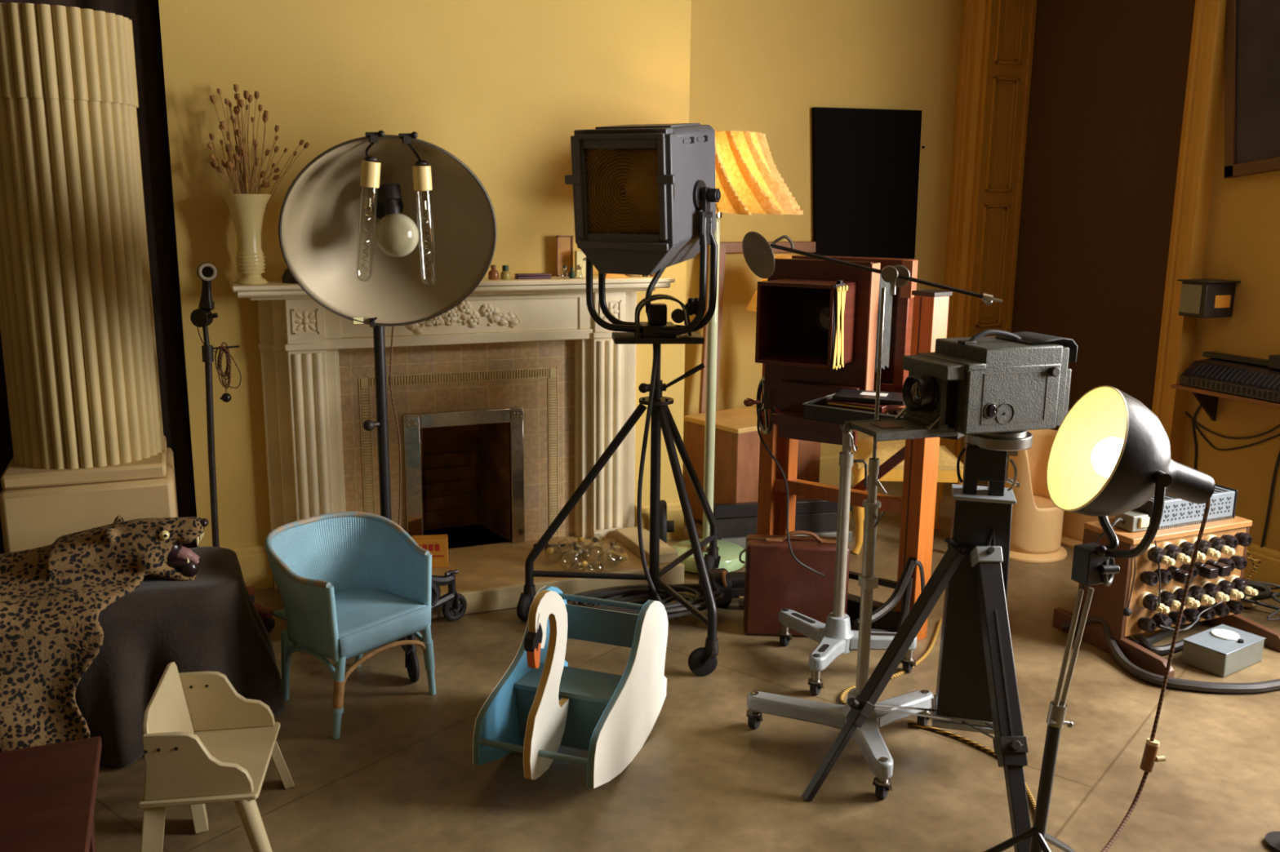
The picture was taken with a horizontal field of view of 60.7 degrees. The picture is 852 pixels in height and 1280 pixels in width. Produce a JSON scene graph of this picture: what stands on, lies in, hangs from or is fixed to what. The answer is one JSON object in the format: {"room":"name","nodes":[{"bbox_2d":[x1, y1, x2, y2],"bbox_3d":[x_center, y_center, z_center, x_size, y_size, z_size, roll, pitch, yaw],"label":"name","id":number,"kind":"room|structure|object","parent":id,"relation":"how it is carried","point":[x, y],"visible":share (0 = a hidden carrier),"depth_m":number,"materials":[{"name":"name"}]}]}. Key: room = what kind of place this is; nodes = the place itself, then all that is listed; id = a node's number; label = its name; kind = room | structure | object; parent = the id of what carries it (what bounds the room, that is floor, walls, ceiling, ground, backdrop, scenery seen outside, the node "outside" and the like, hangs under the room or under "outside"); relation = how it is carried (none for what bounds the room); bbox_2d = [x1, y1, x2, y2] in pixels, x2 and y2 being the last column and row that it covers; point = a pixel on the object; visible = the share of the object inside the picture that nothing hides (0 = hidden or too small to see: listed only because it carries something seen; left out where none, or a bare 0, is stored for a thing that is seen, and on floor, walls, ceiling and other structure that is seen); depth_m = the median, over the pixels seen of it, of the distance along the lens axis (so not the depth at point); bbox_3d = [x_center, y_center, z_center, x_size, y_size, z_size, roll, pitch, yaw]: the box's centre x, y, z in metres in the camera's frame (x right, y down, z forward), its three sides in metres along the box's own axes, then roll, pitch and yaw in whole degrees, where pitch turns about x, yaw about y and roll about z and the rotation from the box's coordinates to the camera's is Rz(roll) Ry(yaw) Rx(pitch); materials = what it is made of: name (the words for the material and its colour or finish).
{"room":"photography studio","nodes":[
{"label":"photography studio","id":0,"kind":"room"},
{"bbox_2d":[158,0,691,586],"bbox_3d":[-0.858,-0.951,4.591,2.039,3.000,0.637,-4,13,-23],"label":"wall","id":1,"kind":"structure","parent":0,"point":[504,87],"depth_m":4.17,"materials":[{"name":"yellow paint"}]},
{"bbox_2d":[0,0,199,554],"bbox_3d":[-2.774,-0.741,3.548,2.322,2.950,0.067,-4,13,-23],"label":"cloth","id":2,"kind":"object","parent":1,"relation":"hanging from","point":[152,117],"visible":0.12,"depth_m":3.96,"materials":[{"name":"fabric"}]},
{"bbox_2d":[228,544,273,590],"bbox_3d":[-1.563,0.558,4.237,0.259,0.172,0.022,-4,13,-23],"label":"baseboard","id":3,"kind":"structure","parent":1,"relation":"attached to","point":[255,568],"depth_m":4.25,"materials":[{"name":"yellow paint"}]},
{"bbox_2d":[635,501,684,540],"bbox_3d":[0.089,0.433,4.926,0.230,0.172,0.022,-4,13,-23],"label":"baseboard","id":4,"kind":"structure","parent":1,"relation":"attached to","point":[674,511],"depth_m":4.94,"materials":[{"name":"yellow paint"}]},
{"bbox_2d":[93,480,1279,851],"bbox_3d":[0.267,1.191,1.919,7.000,0.100,7.200,-4,13,-23],"label":"floor","id":5,"kind":"structure","parent":0,"point":[400,775],"depth_m":2.98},
{"bbox_2d":[0,736,102,851],"bbox_3d":[-1.328,0.907,1.857,0.755,0.450,0.480,-4,13,-23],"label":"table","id":6,"kind":"object","parent":5,"relation":"on","point":[48,792],"visible":1,"depth_m":1.95,"materials":[{"name":"wood"}]},
{"bbox_2d":[0,2,177,553],"bbox_3d":[-1.881,-0.293,3.674,0.510,2.060,0.540,-4,13,-23],"label":"fluted column","id":7,"kind":"structure","parent":5,"relation":"on","point":[77,330],"depth_m":3.47,"materials":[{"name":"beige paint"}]},
{"bbox_2d":[75,546,284,767],"bbox_3d":[-1.664,0.652,3.082,1.224,0.450,0.647,-4,13,-23],"label":"draped cloth","id":8,"kind":"object","parent":5,"relation":"on","point":[211,621],"visible":0.48,"depth_m":2.98,"materials":[{"name":"black fabric"}]},
{"bbox_2d":[0,515,208,752],"bbox_3d":[-1.739,0.563,2.961,1.095,0.572,0.536,-4,13,-23],"label":"leopard skin","id":9,"kind":"object","parent":8,"relation":"on","point":[53,597],"visible":0.98,"depth_m":2.86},
{"bbox_2d":[137,662,294,851],"bbox_3d":[-1.015,0.788,2.624,0.297,0.380,0.399,-1,12,-10],"label":"chair","id":10,"kind":"object","parent":5,"relation":"on","point":[204,742],"visible":1,"depth_m":2.53,"materials":[{"name":"beige paint"}]},
{"bbox_2d":[190,262,275,631],"bbox_3d":[-1.517,0.082,3.782,0.393,1.289,0.311,-4,13,-23],"label":"lamp stand","id":11,"kind":"object","parent":5,"relation":"on","point":[202,317],"visible":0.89,"depth_m":3.73,"materials":[{"name":"metal"}]},
{"bbox_2d":[264,511,435,738],"bbox_3d":[-0.889,0.573,3.306,0.390,0.537,0.449,9,14,36],"label":"woven armchair","id":12,"kind":"object","parent":5,"relation":"on","point":[350,584],"visible":1,"depth_m":3.31,"materials":[{"name":"wicker"}]},
{"bbox_2d":[278,130,497,683],"bbox_3d":[-0.797,-0.056,3.490,0.636,1.690,0.538,-4,13,-23],"label":"lamp","id":13,"kind":"object","parent":5,"relation":"on","point":[380,230],"visible":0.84,"depth_m":3.40,"materials":[{"name":"black metal"}]},
{"bbox_2d":[229,275,684,629],"bbox_3d":[-0.681,0.020,4.355,1.710,1.196,0.868,-4,13,-23],"label":"fireplace","id":14,"kind":"object","parent":5,"relation":"on","point":[506,399],"visible":0.85,"depth_m":4.40,"materials":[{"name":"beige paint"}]},
{"bbox_2d":[221,194,271,284],"bbox_3d":[-1.406,-0.672,3.928,0.172,0.317,0.172,-4,13,-23],"label":"vase","id":15,"kind":"object","parent":14,"relation":"on","point":[246,211],"visible":1,"depth_m":3.89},
{"bbox_2d":[207,84,310,219],"bbox_3d":[-1.355,-0.895,3.902,0.351,0.626,0.111,-4,13,-23],"label":"dried flowers","id":16,"kind":"object","parent":15,"relation":"in","point":[242,156],"visible":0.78,"depth_m":3.86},
{"bbox_2d":[411,534,448,568],"bbox_3d":[-0.831,0.496,4.317,0.140,0.115,0.071,-1,12,-8],"label":"carton","id":17,"kind":"object","parent":14,"relation":"on","point":[437,545],"visible":0.62,"depth_m":4.29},
{"bbox_2d":[417,544,444,557],"bbox_3d":[-0.825,0.489,4.281,0.110,0.053,0.001,-1,12,-8],"label":"print","id":18,"kind":"object","parent":17,"relation":"attached to","point":[436,550],"depth_m":4.28},
{"bbox_2d":[229,275,675,300],"bbox_3d":[-0.688,-0.543,4.268,1.710,0.058,0.233,-4,13,-23],"label":"mantel shelf","id":19,"kind":"object","parent":14,"relation":"attached to","point":[512,288],"depth_m":4.29,"materials":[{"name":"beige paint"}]},
{"bbox_2d":[555,235,573,276],"bbox_3d":[-0.308,-0.697,4.482,0.069,0.165,0.011,-4,13,-23],"label":"picture frame","id":20,"kind":"object","parent":14,"relation":"on","point":[564,243],"visible":0.83,"depth_m":4.48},
{"bbox_2d":[574,250,586,277],"bbox_3d":[-0.231,-0.665,4.477,0.070,0.105,0.031,-4,13,-23],"label":"box","id":21,"kind":"object","parent":14,"relation":"on","point":[580,257],"visible":0.46,"depth_m":4.46,"materials":[{"name":"beige paper"}]},
{"bbox_2d":[472,586,668,788],"bbox_3d":[-0.181,0.642,2.984,0.339,0.538,0.620,5,12,19],"label":"swan rocker","id":22,"kind":"object","parent":5,"relation":"on","point":[542,703],"visible":1,"depth_m":2.95,"materials":[{"name":"white paint"}]},
{"bbox_2d":[516,123,720,675],"bbox_3d":[-0.068,-0.160,3.847,0.738,1.765,1.022,1,12,4],"label":"spotlight","id":23,"kind":"object","parent":5,"relation":"on","point":[646,197],"visible":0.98,"depth_m":3.63,"materials":[{"name":"black metal"}]},
{"bbox_2d":[595,123,700,128],"bbox_3d":[0.029,-0.987,3.677,0.277,0.075,0.253,6,13,25],"label":"vent","id":24,"kind":"object","parent":23,"relation":"attached to","point":[677,126],"depth_m":3.59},
{"bbox_2d":[566,583,724,620],"bbox_3d":[-0.003,0.655,3.971,0.654,0.092,0.309,-4,13,-23],"label":"cable coil","id":25,"kind":"object","parent":5,"relation":"on","point":[628,593],"visible":0.49,"depth_m":4.01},
{"bbox_2d":[659,499,674,543],"bbox_3d":[0.113,0.436,4.751,0.070,0.232,0.232,1,12,0],"label":"spoked wheel","id":26,"kind":"object","parent":5,"relation":"on","point":[665,526],"visible":0.58,"depth_m":4.65,"materials":[{"name":"metal"}]},
{"bbox_2d":[698,244,725,413],"bbox_3d":[0.341,-0.230,5.349,0.084,1.305,0.258,4,12,16],"label":"wooden plank","id":27,"kind":"object","parent":5,"relation":"on","point":[722,247],"visible":0.29,"depth_m":5.32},
{"bbox_2d":[698,568,745,607],"bbox_3d":[0.369,0.612,4.152,0.276,0.153,0.175,-1,12,-7],"label":"motor","id":28,"kind":"object","parent":5,"relation":"on","point":[731,584],"visible":0.34,"depth_m":4.11,"materials":[{"name":"black metal"}]},
{"bbox_2d":[671,130,804,573],"bbox_3d":[0.290,-0.284,4.463,0.706,1.768,0.710,3,12,12],"label":"lamp","id":29,"kind":"object","parent":5,"relation":"on","point":[748,180],"visible":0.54,"depth_m":4.18,"materials":[{"name":"orange fabric"}]},
{"bbox_2d":[683,405,821,524],"bbox_3d":[0.543,0.199,5.248,0.572,0.510,0.382,-8,15,-37],"label":"box","id":30,"kind":"object","parent":5,"relation":"on","point":[737,439],"visible":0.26,"depth_m":5.03,"materials":[{"name":"brown wood"}]},
{"bbox_2d":[746,254,802,311],"bbox_3d":[0.711,-0.442,5.243,0.410,0.749,0.410,-4,13,-23],"label":"table lamp","id":31,"kind":"object","parent":30,"relation":"on","point":[752,306],"visible":0.06,"depth_m":5.15,"materials":[{"name":"orange"}]},
{"bbox_2d":[713,498,852,549],"bbox_3d":[0.630,0.428,4.909,0.650,0.200,0.125,-2,12,-13],"label":"equipment case","id":32,"kind":"object","parent":5,"relation":"on","point":[735,521],"visible":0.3,"depth_m":4.85,"materials":[{"name":"metal"}]},
{"bbox_2d":[738,530,849,636],"bbox_3d":[0.540,0.548,3.882,0.381,0.375,0.140,1,12,4],"label":"suitcase","id":33,"kind":"object","parent":5,"relation":"on","point":[774,581],"visible":0.91,"depth_m":3.81,"materials":[{"name":"brown leather"}]},
{"bbox_2d":[743,254,952,640],"bbox_3d":[0.684,0.070,3.883,0.657,1.315,0.717,0,12,-5],"label":"camera","id":34,"kind":"object","parent":5,"relation":"on","point":[818,321],"visible":0.82,"depth_m":3.72,"materials":[{"name":"brown wood"}]},
{"bbox_2d":[755,278,856,369],"bbox_3d":[0.547,-0.345,3.585,0.324,0.279,0.345,-4,13,-23],"label":"hood","id":35,"kind":"object","parent":34,"relation":"attached to","point":[804,322],"depth_m":3.62,"materials":[{"name":"black wood"}]},
{"bbox_2d":[777,393,964,695],"bbox_3d":[0.690,0.376,3.459,0.634,0.886,0.472,9,14,35],"label":"tray stand","id":36,"kind":"object","parent":5,"relation":"on","point":[835,637],"visible":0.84,"depth_m":3.47,"materials":[{"name":"grey paint"}]},
{"bbox_2d":[802,393,964,439],"bbox_3d":[0.799,-0.039,3.407,0.512,0.051,0.583,-4,13,-23],"label":"tray","id":37,"kind":"object","parent":36,"relation":"on","point":[816,409],"depth_m":3.37,"materials":[{"name":"metal"}]},
{"bbox_2d":[884,408,897,414],"bbox_3d":[0.710,-0.046,3.446,0.210,0.036,0.192,9,14,35],"label":"holder","id":38,"kind":"object","parent":36,"relation":"on","point":[893,411],"visible":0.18,"depth_m":3.37,"materials":[{"name":"brown wood"}]},
{"bbox_2d":[825,398,902,413],"bbox_3d":[0.706,-0.072,3.434,0.190,0.020,0.167,9,14,35],"label":"holder","id":39,"kind":"object","parent":38,"relation":"on","point":[864,406],"visible":0.38,"depth_m":3.37,"materials":[{"name":"brown wood"}]},
{"bbox_2d":[831,388,904,405],"bbox_3d":[0.729,-0.092,3.436,0.220,0.015,0.150,5,12,21],"label":"holder","id":40,"kind":"object","parent":39,"relation":"on","point":[846,395],"visible":0.74,"depth_m":3.40,"materials":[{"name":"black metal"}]},
{"bbox_2d":[742,231,1002,799],"bbox_3d":[0.616,0.196,2.985,0.499,1.427,0.560,-10,15,-41],"label":"boom stand","id":41,"kind":"object","parent":5,"relation":"on","point":[758,255],"visible":0.92,"depth_m":2.93,"materials":[{"name":"grey paint"}]},
{"bbox_2d":[839,618,942,705],"bbox_3d":[0.882,0.784,3.652,0.099,0.012,0.857,9,14,36],"label":"rope","id":42,"kind":"object","parent":5,"relation":"on","point":[918,661],"visible":0.59,"depth_m":3.64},
{"bbox_2d":[848,437,964,554],"bbox_3d":[1.175,0.300,4.923,0.492,0.455,0.450,1,12,2],"label":"upholstered chair","id":43,"kind":"object","parent":5,"relation":"on","point":[947,463],"visible":0.48,"depth_m":4.74,"materials":[{"name":"fabric"}]},
{"bbox_2d":[851,437,964,471],"bbox_3d":[1.177,0.112,4.884,0.460,0.070,0.420,1,12,2],"label":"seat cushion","id":44,"kind":"object","parent":43,"relation":"on","point":[947,461],"depth_m":4.75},
{"bbox_2d":[801,431,1032,851],"bbox_3d":[0.859,0.476,2.867,0.581,0.930,0.749,8,14,31],"label":"tripod","id":45,"kind":"object","parent":5,"relation":"on","point":[977,689],"visible":0.91,"depth_m":2.82,"materials":[{"name":"black metal"}]},
{"bbox_2d":[844,329,1077,441],"bbox_3d":[0.816,-0.114,2.754,0.568,0.255,0.244,-4,13,-23],"label":"camera","id":46,"kind":"object","parent":45,"relation":"on","point":[1007,381],"visible":1,"depth_m":2.70,"materials":[{"name":"metal"}]},
{"bbox_2d":[934,336,1062,367],"bbox_3d":[0.911,-0.189,2.785,0.233,0.052,0.211,-4,12,-19],"label":"hood","id":47,"kind":"object","parent":46,"relation":"attached to","point":[988,351],"depth_m":2.71,"materials":[{"name":"metal"}]},
{"bbox_2d":[907,720,1035,813],"bbox_3d":[0.937,0.948,2.857,0.192,0.012,0.778,-1,12,-8],"label":"rope","id":48,"kind":"object","parent":5,"relation":"on","point":[1029,795],"visible":0.64,"depth_m":3.10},
{"bbox_2d":[1004,429,1066,563],"bbox_3d":[1.712,0.293,4.797,0.350,0.530,0.350,-4,13,-23],"label":"seat","id":49,"kind":"object","parent":5,"relation":"on","point":[1037,522],"visible":0.55,"depth_m":4.70,"materials":[{"name":"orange plastic"}]},
{"bbox_2d":[1061,510,1115,548],"bbox_3d":[2.075,0.320,4.957,0.350,0.420,0.350,-4,13,-23],"label":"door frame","id":50,"kind":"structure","parent":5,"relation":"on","point":[1073,528],"depth_m":4.90,"materials":[{"name":"orange wood"}]},
{"bbox_2d":[983,386,1214,851],"bbox_3d":[0.923,0.502,2.210,0.596,1.174,0.402,-4,13,-23],"label":"lamp","id":51,"kind":"object","parent":5,"relation":"on","point":[1109,455],"visible":1,"depth_m":2.21,"materials":[{"name":"black metal"}]},
{"bbox_2d":[1139,737,1165,772],"bbox_3d":[1.078,0.693,2.295,0.045,0.069,0.032,-4,13,-23],"label":"switch","id":52,"kind":"object","parent":51,"relation":"attached to","point":[1149,757],"depth_m":2.29,"materials":[{"name":"beige plastic"}]},
{"bbox_2d":[1124,620,1204,655],"bbox_3d":[1.896,0.722,3.875,0.460,0.056,0.222,-4,13,-23],"label":"power cable","id":53,"kind":"object","parent":5,"relation":"on","point":[1146,642],"visible":0.38,"depth_m":3.77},
{"bbox_2d":[1052,515,1279,678],"bbox_3d":[1.870,0.549,3.828,0.599,0.422,0.512,-4,13,-23],"label":"switchboard","id":54,"kind":"object","parent":5,"relation":"on","point":[1146,594],"visible":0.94,"depth_m":3.73,"materials":[{"name":"brown wood"}]},
{"bbox_2d":[1075,510,1149,633],"bbox_3d":[1.623,0.518,3.771,0.178,0.461,0.135,-2,12,-11],"label":"switch box","id":55,"kind":"object","parent":54,"relation":"on","point":[1132,521],"visible":0.68,"depth_m":3.69,"materials":[{"name":"plastic"}]},
{"bbox_2d":[1137,617,1155,632],"bbox_3d":[1.720,0.674,3.705,0.048,0.048,0.045,-4,13,-23],"label":"socket","id":56,"kind":"object","parent":54,"relation":"attached to","point":[1144,624],"depth_m":3.69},
{"bbox_2d":[1140,570,1159,586],"bbox_3d":[1.713,0.512,3.668,0.048,0.048,0.045,-4,13,-23],"label":"socket","id":57,"kind":"object","parent":54,"relation":"attached to","point":[1148,578],"depth_m":3.66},
{"bbox_2d":[1137,591,1169,613],"bbox_3d":[1.730,0.596,3.668,0.060,0.057,0.090,-4,13,-23],"label":"socket","id":58,"kind":"object","parent":54,"relation":"attached to","point":[1148,601],"depth_m":3.67,"materials":[{"name":"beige plastic"}]},
{"bbox_2d":[1142,543,1175,565],"bbox_3d":[1.732,0.433,3.635,0.060,0.057,0.090,-4,13,-23],"label":"socket","id":59,"kind":"object","parent":54,"relation":"attached to","point":[1156,553],"depth_m":3.64,"materials":[{"name":"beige plastic"}]},
{"bbox_2d":[1151,613,1172,629],"bbox_3d":[1.786,0.668,3.733,0.052,0.051,0.046,-4,13,-23],"label":"socket","id":60,"kind":"object","parent":54,"relation":"attached to","point":[1166,621],"depth_m":3.72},
{"bbox_2d":[1154,568,1172,583],"bbox_3d":[1.769,0.507,3.692,0.048,0.048,0.045,-4,13,-23],"label":"socket","id":61,"kind":"object","parent":54,"relation":"attached to","point":[1166,574],"depth_m":3.68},
{"bbox_2d":[1154,588,1185,610],"bbox_3d":[1.795,0.591,3.697,0.060,0.057,0.090,-4,13,-23],"label":"socket","id":62,"kind":"object","parent":54,"relation":"attached to","point":[1170,598],"depth_m":3.69,"materials":[{"name":"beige plastic"}]},
{"bbox_2d":[1159,541,1191,563],"bbox_3d":[1.797,0.428,3.664,0.060,0.057,0.090,-4,13,-23],"label":"socket","id":63,"kind":"object","parent":54,"relation":"attached to","point":[1172,549],"depth_m":3.66,"materials":[{"name":"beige plastic"}]},
{"bbox_2d":[1168,610,1186,626],"bbox_3d":[1.851,0.663,3.763,0.048,0.048,0.045,-4,13,-23],"label":"socket","id":64,"kind":"object","parent":54,"relation":"attached to","point":[1173,615],"depth_m":3.75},
{"bbox_2d":[1167,565,1193,584],"bbox_3d":[1.831,0.505,3.706,0.047,0.043,0.071,-4,13,-23],"label":"socket","id":65,"kind":"object","parent":54,"relation":"attached to","point":[1180,575],"depth_m":3.70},
{"bbox_2d":[1168,585,1199,607],"bbox_3d":[1.861,0.586,3.726,0.060,0.057,0.090,-4,13,-23],"label":"socket","id":66,"kind":"object","parent":54,"relation":"attached to","point":[1177,590],"depth_m":3.73,"materials":[{"name":"beige plastic"}]},
{"bbox_2d":[1133,484,1238,529],"bbox_3d":[1.895,0.279,3.836,0.418,0.103,0.139,-4,13,-23],"label":"box","id":67,"kind":"object","parent":54,"relation":"on","point":[1177,513],"visible":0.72,"depth_m":3.78,"materials":[{"name":"grey metal"}]},
{"bbox_2d":[1180,564,1197,578],"bbox_3d":[1.881,0.498,3.742,0.048,0.048,0.045,-4,13,-23],"label":"socket","id":68,"kind":"object","parent":54,"relation":"attached to","point":[1183,566],"depth_m":3.73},
{"bbox_2d":[1174,538,1205,560],"bbox_3d":[1.862,0.422,3.692,0.060,0.057,0.090,-4,13,-23],"label":"socket","id":69,"kind":"object","parent":54,"relation":"attached to","point":[1187,546],"depth_m":3.69,"materials":[{"name":"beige plastic"}]},
{"bbox_2d":[1182,608,1200,622],"bbox_3d":[1.916,0.658,3.792,0.048,0.048,0.045,-4,13,-23],"label":"socket","id":70,"kind":"object","parent":54,"relation":"attached to","point":[1193,615],"depth_m":3.78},
{"bbox_2d":[1183,582,1214,604],"bbox_3d":[1.926,0.581,3.755,0.060,0.057,0.090,-4,13,-23],"label":"socket","id":71,"kind":"object","parent":54,"relation":"attached to","point":[1197,592],"depth_m":3.75,"materials":[{"name":"beige plastic"}]},
{"bbox_2d":[1190,536,1220,558],"bbox_3d":[1.928,0.417,3.721,0.060,0.057,0.090,-4,13,-23],"label":"socket","id":72,"kind":"object","parent":54,"relation":"attached to","point":[1207,547],"depth_m":3.71,"materials":[{"name":"beige plastic"}]},
{"bbox_2d":[1197,604,1215,620],"bbox_3d":[1.982,0.652,3.820,0.048,0.048,0.045,-4,13,-23],"label":"socket","id":73,"kind":"object","parent":54,"relation":"attached to","point":[1210,613],"depth_m":3.81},
{"bbox_2d":[1194,561,1218,579],"bbox_3d":[1.943,0.496,3.755,0.047,0.043,0.071,-4,13,-23],"label":"socket","id":74,"kind":"object","parent":54,"relation":"attached to","point":[1206,570],"depth_m":3.74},
{"bbox_2d":[1199,580,1229,601],"bbox_3d":[1.992,0.575,3.784,0.060,0.057,0.090,-4,13,-23],"label":"socket","id":75,"kind":"object","parent":54,"relation":"attached to","point":[1214,589],"depth_m":3.78,"materials":[{"name":"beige plastic"}]},
{"bbox_2d":[1204,559,1231,577],"bbox_3d":[1.999,0.491,3.780,0.047,0.043,0.071,-4,13,-23],"label":"socket","id":76,"kind":"object","parent":54,"relation":"attached to","point":[1224,569],"depth_m":3.76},
{"bbox_2d":[1204,534,1235,555],"bbox_3d":[1.993,0.412,3.750,0.060,0.057,0.090,-4,13,-23],"label":"socket","id":77,"kind":"object","parent":54,"relation":"attached to","point":[1220,544],"depth_m":3.74,"materials":[{"name":"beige plastic"}]},
{"bbox_2d":[1212,602,1229,617],"bbox_3d":[2.047,0.647,3.849,0.048,0.048,0.045,-4,13,-23],"label":"socket","id":78,"kind":"object","parent":54,"relation":"attached to","point":[1222,610],"depth_m":3.83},
{"bbox_2d":[1217,557,1235,571],"bbox_3d":[2.049,0.485,3.816,0.048,0.048,0.045,-4,13,-23],"label":"socket","id":79,"kind":"object","parent":54,"relation":"attached to","point":[1227,561],"depth_m":3.80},
{"bbox_2d":[1213,577,1244,599],"bbox_3d":[2.057,0.570,3.813,0.060,0.057,0.090,-4,13,-23],"label":"socket","id":80,"kind":"object","parent":54,"relation":"attached to","point":[1228,587],"depth_m":3.81,"materials":[{"name":"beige plastic"}]},
{"bbox_2d":[1220,534,1238,548],"bbox_3d":[2.050,0.402,3.799,0.048,0.048,0.045,-4,13,-23],"label":"socket","id":81,"kind":"object","parent":54,"relation":"attached to","point":[1231,541],"depth_m":3.78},
{"bbox_2d":[1226,599,1243,614],"bbox_3d":[2.113,0.642,3.878,0.048,0.048,0.045,-4,13,-23],"label":"socket","id":82,"kind":"object","parent":54,"relation":"attached to","point":[1236,607],"depth_m":3.86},
{"bbox_2d":[1230,555,1247,569],"bbox_3d":[2.105,0.480,3.841,0.048,0.048,0.045,-4,13,-23],"label":"socket","id":83,"kind":"object","parent":54,"relation":"attached to","point":[1241,562],"depth_m":3.83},
{"bbox_2d":[1227,574,1257,595],"bbox_3d":[2.122,0.565,3.841,0.060,0.057,0.090,-4,13,-23],"label":"socket","id":84,"kind":"object","parent":54,"relation":"attached to","point":[1241,584],"depth_m":3.84,"materials":[{"name":"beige plastic"}]},
{"bbox_2d":[1234,532,1252,546],"bbox_3d":[2.115,0.397,3.828,0.048,0.048,0.045,-4,13,-23],"label":"socket","id":85,"kind":"object","parent":54,"relation":"attached to","point":[1244,539],"depth_m":3.81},
{"bbox_2d":[1061,616,1279,693],"bbox_3d":[1.850,0.756,3.578,0.900,0.117,0.374,6,13,24],"label":"power cable","id":86,"kind":"object","parent":5,"relation":"on","point":[1175,683],"visible":0.95,"depth_m":3.46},
{"bbox_2d":[1181,624,1266,677],"bbox_3d":[1.959,0.750,3.669,0.249,0.094,0.149,-7,14,-33],"label":"box","id":87,"kind":"object","parent":5,"relation":"on","point":[1222,651],"visible":1,"depth_m":3.62,"materials":[{"name":"metal"}]},
{"bbox_2d":[1240,577,1279,621],"bbox_3d":[2.278,0.622,4.189,0.304,0.112,0.493,-4,13,-23],"label":"power cable","id":88,"kind":"object","parent":5,"relation":"on","point":[1266,593],"visible":0.26,"depth_m":4.09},
{"bbox_2d":[1264,831,1279,851],"bbox_3d":[1.554,0.954,2.605,0.100,0.114,0.100,-4,13,-23],"label":"stand tip","id":89,"kind":"object","parent":5,"relation":"on","point":[1272,840],"visible":1,"depth_m":2.62,"materials":[{"name":"black metal"}]},
{"bbox_2d":[682,0,962,469],"bbox_3d":[1.053,-1.155,5.674,2.340,3.000,0.100,-4,13,-23],"label":"wall","id":90,"kind":"structure","parent":0,"point":[762,66],"depth_m":5.47,"materials":[{"name":"yellow paint"}]},
{"bbox_2d":[697,241,815,253],"bbox_3d":[0.634,-0.896,5.475,0.900,0.055,0.030,-4,13,-23],"label":"trim","id":91,"kind":"structure","parent":90,"relation":"attached to","point":[731,246],"depth_m":5.49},
{"bbox_2d":[682,454,880,486],"bbox_3d":[0.819,0.260,5.802,1.810,0.172,0.022,-4,13,-23],"label":"baseboard","id":92,"kind":"structure","parent":90,"relation":"attached to","point":[829,468],"depth_m":5.88,"materials":[{"name":"yellow paint"}]},
{"bbox_2d":[811,106,924,258],"bbox_3d":[1.172,-1.236,5.633,0.685,0.778,0.030,-4,13,-23],"label":"board","id":93,"kind":"object","parent":90,"relation":"attached to","point":[865,162],"visible":0.88,"depth_m":5.61,"materials":[{"name":"black"}]},
{"bbox_2d":[1181,73,1279,551],"bbox_3d":[3.322,-0.543,2.807,0.450,3.000,7.070,-4,13,-23],"label":"wall","id":94,"kind":"structure","parent":0,"point":[1242,242],"depth_m":4.39,"materials":[{"name":"paint"}]},
{"bbox_2d":[939,0,987,456],"bbox_3d":[1.726,-1.179,5.825,0.080,3.000,0.135,-4,13,-23],"label":"trim","id":95,"kind":"structure","parent":94,"relation":"attached to","point":[974,13],"depth_m":5.76,"materials":[{"name":"paint"}]},
{"bbox_2d":[955,0,1037,464],"bbox_3d":[1.909,-1.173,5.806,0.300,3.000,0.045,-4,13,-23],"label":"trim","id":96,"kind":"structure","parent":94,"relation":"attached to","point":[1010,24],"depth_m":5.75,"materials":[{"name":"paint"}]},
{"bbox_2d":[1011,0,1195,430],"bbox_3d":[2.290,-1.050,5.278,0.020,2.980,1.280,-4,13,-23],"label":"door","id":97,"kind":"structure","parent":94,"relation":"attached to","point":[1108,77],"depth_m":5.32,"materials":[{"name":"wood"}]},
{"bbox_2d":[1151,0,1226,463],"bbox_3d":[2.282,-0.910,4.544,0.080,3.000,0.140,-4,13,-23],"label":"trim","id":98,"kind":"structure","parent":94,"relation":"attached to","point":[1206,64],"depth_m":4.51,"materials":[{"name":"paint"}]},
{"bbox_2d":[1177,278,1240,318],"bbox_3d":[2.303,-0.518,4.435,0.180,0.147,0.150,-4,13,-23],"label":"wall box","id":99,"kind":"object","parent":94,"relation":"attached to","point":[1206,298],"visible":1,"depth_m":4.39,"materials":[{"name":"metal"}]},
{"bbox_2d":[1170,383,1279,421],"bbox_3d":[2.415,-0.033,4.214,0.210,0.158,0.720,-4,13,-23],"label":"wall shelf","id":100,"kind":"object","parent":94,"relation":"attached to","point":[1207,399],"visible":0.52,"depth_m":4.40,"materials":[{"name":"wood"}]},
{"bbox_2d":[1179,351,1279,403],"bbox_3d":[2.411,-0.194,4.206,0.202,0.155,0.670,-4,13,-23],"label":"console","id":101,"kind":"object","parent":100,"relation":"on","point":[1230,374],"visible":1,"depth_m":4.27,"materials":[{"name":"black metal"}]},
{"bbox_2d":[1224,0,1279,178],"bbox_3d":[2.447,-1.400,4.100,0.025,0.910,0.648,-4,13,-23],"label":"picture","id":102,"kind":"object","parent":94,"relation":"attached to","point":[1252,27],"visible":1,"depth_m":4.25,"materials":[{"name":"brown wood"}]},
{"bbox_2d":[1243,542,1279,592],"bbox_3d":[3.396,1.006,2.298,0.022,0.172,5.510,-4,13,-23],"label":"baseboard","id":103,"kind":"structure","parent":94,"relation":"attached to","point":[1268,570],"depth_m":4.36,"materials":[{"name":"yellow paint"}]},
{"bbox_2d":[1260,449,1279,547],"bbox_3d":[2.499,0.355,4.341,0.011,0.591,0.055,-4,13,-23],"label":"wire","id":104,"kind":"object","parent":94,"relation":"attached to","point":[1277,460],"visible":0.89,"depth_m":4.33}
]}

